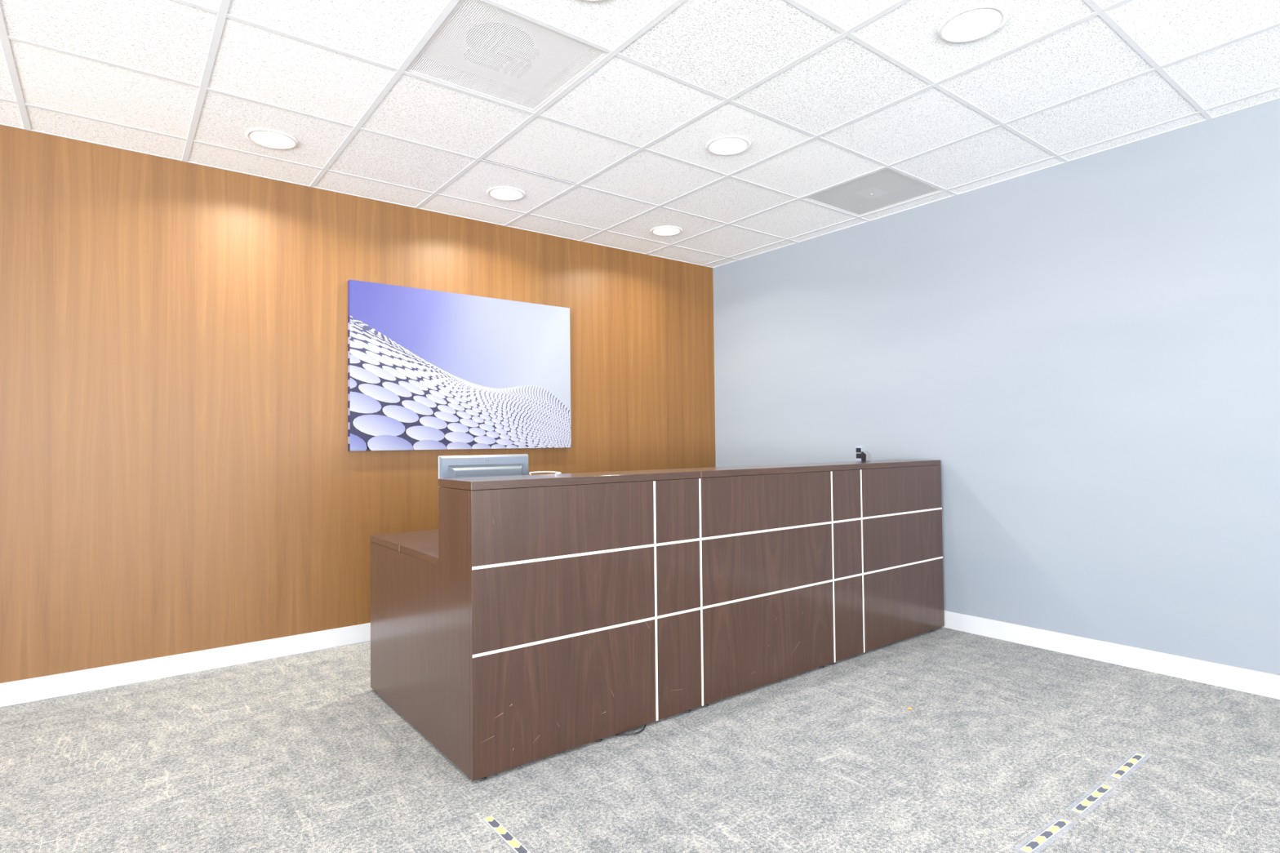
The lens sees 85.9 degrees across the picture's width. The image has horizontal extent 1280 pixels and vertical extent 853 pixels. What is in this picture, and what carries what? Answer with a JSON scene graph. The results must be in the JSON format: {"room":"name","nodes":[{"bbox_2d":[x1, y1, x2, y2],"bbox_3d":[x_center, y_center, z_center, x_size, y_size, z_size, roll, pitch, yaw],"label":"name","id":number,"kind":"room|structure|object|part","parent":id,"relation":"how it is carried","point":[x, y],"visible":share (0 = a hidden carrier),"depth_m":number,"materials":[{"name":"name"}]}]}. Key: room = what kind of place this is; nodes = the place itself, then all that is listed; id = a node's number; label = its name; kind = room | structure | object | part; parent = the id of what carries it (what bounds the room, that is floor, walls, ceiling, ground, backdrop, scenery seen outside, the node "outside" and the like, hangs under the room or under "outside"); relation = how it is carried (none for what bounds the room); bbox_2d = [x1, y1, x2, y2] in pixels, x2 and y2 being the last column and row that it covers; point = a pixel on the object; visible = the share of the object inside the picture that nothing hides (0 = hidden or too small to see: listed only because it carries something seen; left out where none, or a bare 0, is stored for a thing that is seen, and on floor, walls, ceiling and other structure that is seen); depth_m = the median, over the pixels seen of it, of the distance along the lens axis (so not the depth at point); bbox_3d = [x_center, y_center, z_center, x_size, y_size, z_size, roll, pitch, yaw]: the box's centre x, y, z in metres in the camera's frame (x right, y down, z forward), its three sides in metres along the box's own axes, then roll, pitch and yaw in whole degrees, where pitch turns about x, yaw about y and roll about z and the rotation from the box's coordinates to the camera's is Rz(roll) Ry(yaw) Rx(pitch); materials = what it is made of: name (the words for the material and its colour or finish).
{"room":"lobby","nodes":[
{"label":"lobby","id":0,"kind":"room"},
{"bbox_2d":[0,124,715,683],"bbox_3d":[-3.871,-0.244,2.477,11.565,3.006,0.150,0,-2,-38],"label":"wall","id":1,"kind":"structure","parent":0,"point":[179,474],"depth_m":3.65,"materials":[{"name":"brown wood"}]},
{"bbox_2d":[0,622,370,707],"bbox_3d":[-3.791,1.203,2.389,11.202,0.105,0.013,0,-2,-38],"label":"baseboard","id":2,"kind":"structure","parent":1,"relation":"attached to","point":[30,690],"depth_m":3.48,"materials":[{"name":"white paint"}]},
{"bbox_2d":[347,279,570,450],"bbox_3d":[-1.109,-0.354,4.486,1.507,1.003,0.041,0,-2,-38],"label":"wall picture","id":3,"kind":"object","parent":1,"relation":"attached to","point":[428,369],"visible":1,"depth_m":4.39,"materials":[{"name":"fabric"}]},
{"bbox_2d":[0,0,1279,267],"bbox_3d":[-0.466,-1.758,-1.891,11.615,0.460,11.400,0,-2,-38],"label":"ceiling","id":4,"kind":"structure","parent":0,"point":[824,95],"depth_m":2.96,"materials":[{"name":"tile"}]},
{"bbox_2d":[244,128,297,149],"bbox_3d":[-1.782,-1.452,3.328,0.224,0.129,0.224,0,-2,-38],"label":"recessed light","id":5,"kind":"object","parent":4,"relation":"in","point":[268,138],"visible":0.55,"depth_m":3.39,"materials":[{"name":"white plastic"}]},
{"bbox_2d":[486,186,524,200],"bbox_3d":[-0.797,-1.445,4.087,0.224,0.129,0.224,0,-2,-38],"label":"recessed light","id":6,"kind":"object","parent":4,"relation":"in","point":[501,193],"visible":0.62,"depth_m":4.15,"materials":[{"name":"white plastic"}]},
{"bbox_2d":[404,0,608,112],"bbox_3d":[-0.527,-1.466,2.682,0.594,0.086,0.594,0,-2,-38],"label":"ceiling vent","id":7,"kind":"object","parent":4,"relation":"in","point":[481,47],"visible":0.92,"depth_m":2.67,"materials":[{"name":"silver metal"}]},
{"bbox_2d":[582,0,604,1],"bbox_3d":[-0.154,-1.496,2.205,0.224,0.129,0.224,0,-2,-38],"label":"recessed light","id":8,"kind":"object","parent":4,"relation":"in","point":[583,0],"visible":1,"depth_m":2.31,"materials":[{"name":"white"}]},
{"bbox_2d":[650,225,682,235],"bbox_3d":[0.185,-1.438,4.841,0.224,0.129,0.224,0,-2,-38],"label":"recessed light","id":9,"kind":"object","parent":4,"relation":"in","point":[667,230],"visible":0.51,"depth_m":4.91,"materials":[{"name":"white plastic"}]},
{"bbox_2d":[706,135,751,155],"bbox_3d":[0.443,-1.473,3.458,0.224,0.129,0.224,0,-2,-38],"label":"recessed light","id":10,"kind":"object","parent":4,"relation":"in","point":[726,144],"visible":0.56,"depth_m":3.52,"materials":[{"name":"white plastic"}]},
{"bbox_2d":[803,167,942,216],"bbox_3d":[1.405,-1.452,4.169,0.594,0.088,0.594,0,-2,-38],"label":"ceiling vent","id":11,"kind":"object","parent":4,"relation":"in","point":[886,188],"visible":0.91,"depth_m":4.18,"materials":[{"name":"grey metal"}]},
{"bbox_3d":[1.405,-1.416,4.169,0.170,0.004,0.120,0,-2,-38],"label":"deflector plate","id":12,"kind":"part","parent":11,"relation":"part of","materials":[{"name":"white metal"}]},
{"bbox_2d":[937,4,1007,43],"bbox_3d":[1.192,-1.505,2.469,0.224,0.129,0.224,0,-2,-38],"label":"recessed light","id":13,"kind":"object","parent":4,"relation":"in","point":[973,23],"visible":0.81,"depth_m":2.53,"materials":[{"name":"white plastic"}]},
{"bbox_2d":[0,626,1279,852],"bbox_3d":[-0.433,1.192,-1.960,11.615,0.150,11.400,0,-2,-38],"label":"floor","id":14,"kind":"structure","parent":0,"point":[1001,740],"depth_m":2.44,"materials":[{"name":"carpet"}]},
{"bbox_2d":[483,815,529,852],"bbox_3d":[-0.393,1.208,2.026,0.036,0.001,0.270,0,-2,-38],"label":"floor marker","id":15,"kind":"object","parent":14,"relation":"on","point":[492,822],"visible":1,"depth_m":2.03,"materials":[{"name":"yellow plastic"}]},
{"bbox_2d":[615,724,646,736],"bbox_3d":[-0.023,1.217,2.740,0.154,0.008,0.048,0,-2,-38],"label":"cable","id":16,"kind":"object","parent":14,"relation":"on","point":[643,728],"visible":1,"depth_m":2.71,"materials":[{"name":"plastic"}]},
{"bbox_2d":[370,459,944,781],"bbox_3d":[0.287,0.727,3.740,3.067,1.029,1.162,0,-2,-38],"label":"reception desk","id":17,"kind":"object","parent":14,"relation":"on","point":[542,615],"visible":1,"depth_m":2.85,"materials":[{"name":"laminate"}]},
{"bbox_2d":[370,528,438,565],"bbox_3d":[0.193,0.529,3.864,3.066,0.030,0.860,0,-2,-38],"label":"countertop","id":18,"kind":"structure","parent":17,"relation":"on","point":[420,544],"depth_m":3.03,"materials":[{"name":"laminate"}]},
{"bbox_3d":[-0.924,0.728,2.821,0.024,0.985,1.139,0,-2,-38],"label":"panel","id":19,"kind":"part","parent":17,"relation":"part of","materials":[{"name":"laminate"}]},
{"bbox_2d":[438,453,528,487],"bbox_3d":[-0.682,0.317,3.091,0.426,0.377,0.230,0,-2,-35],"label":"computer monitor","id":20,"kind":"object","parent":17,"relation":"on","point":[484,465],"visible":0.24,"depth_m":3.07,"materials":[{"name":"grey plastic"}]},
{"bbox_2d":[528,471,560,475],"bbox_3d":[-0.435,0.348,3.054,0.065,0.303,0.595,0,-1,-23],"label":"cable","id":21,"kind":"object","parent":17,"relation":"on","point":[557,473],"visible":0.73,"depth_m":3.01,"materials":[{"name":"white plastic"}]},
{"bbox_2d":[438,459,941,490],"bbox_3d":[0.545,0.217,3.410,3.066,0.030,0.300,0,-2,-38],"label":"countertop","id":22,"kind":"structure","parent":17,"relation":"on","point":[576,478],"depth_m":2.91,"materials":[{"name":"laminate"}]},
{"bbox_2d":[855,445,871,461],"bbox_3d":[1.350,0.164,4.152,0.054,0.092,0.076,0,-2,-38],"label":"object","id":23,"kind":"object","parent":17,"relation":"on","point":[861,455],"visible":0.99,"depth_m":4.14,"materials":[{"name":"grey plastic"}]},
{"bbox_3d":[1.323,0.164,4.154,0.003,0.092,0.040,0,-2,-38],"label":"frame","id":24,"kind":"part","parent":23,"relation":"part of","materials":[{"name":"white plastic"}]},
{"bbox_2d":[1020,818,1071,852],"bbox_3d":[1.182,1.190,2.000,0.288,0.001,0.054,0,-2,-36],"label":"floor marker","id":25,"kind":"object","parent":14,"relation":"on","point":[1060,824],"visible":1,"depth_m":1.99,"materials":[{"name":"yellow plastic"}]},
{"bbox_2d":[1071,784,1112,813],"bbox_3d":[1.450,1.192,2.202,0.285,0.001,0.056,0,-2,-38],"label":"floor marker","id":26,"kind":"object","parent":14,"relation":"on","point":[1100,791],"visible":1,"depth_m":2.20,"materials":[{"name":"yellow plastic"}]},
{"bbox_2d":[1111,753,1144,778],"bbox_3d":[1.720,1.194,2.420,0.294,0.001,0.054,0,-2,-38],"label":"floor marker","id":27,"kind":"object","parent":14,"relation":"on","point":[1136,757],"visible":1,"depth_m":2.41,"materials":[{"name":"yellow plastic"}]},
{"bbox_2d":[712,97,1279,675],"bbox_3d":[4.113,-0.357,1.465,0.150,3.006,11.200,0,-2,-38],"label":"wall","id":28,"kind":"structure","parent":0,"point":[1086,349],"depth_m":3.68,"materials":[{"name":"blue paint"}]},
{"bbox_2d":[942,609,1279,699],"bbox_3d":[4.003,1.095,1.460,0.013,0.105,11.000,0,-2,-38],"label":"baseboard","id":29,"kind":"structure","parent":28,"relation":"attached to","point":[1237,678],"depth_m":3.46,"materials":[{"name":"white paint"}]}
]}

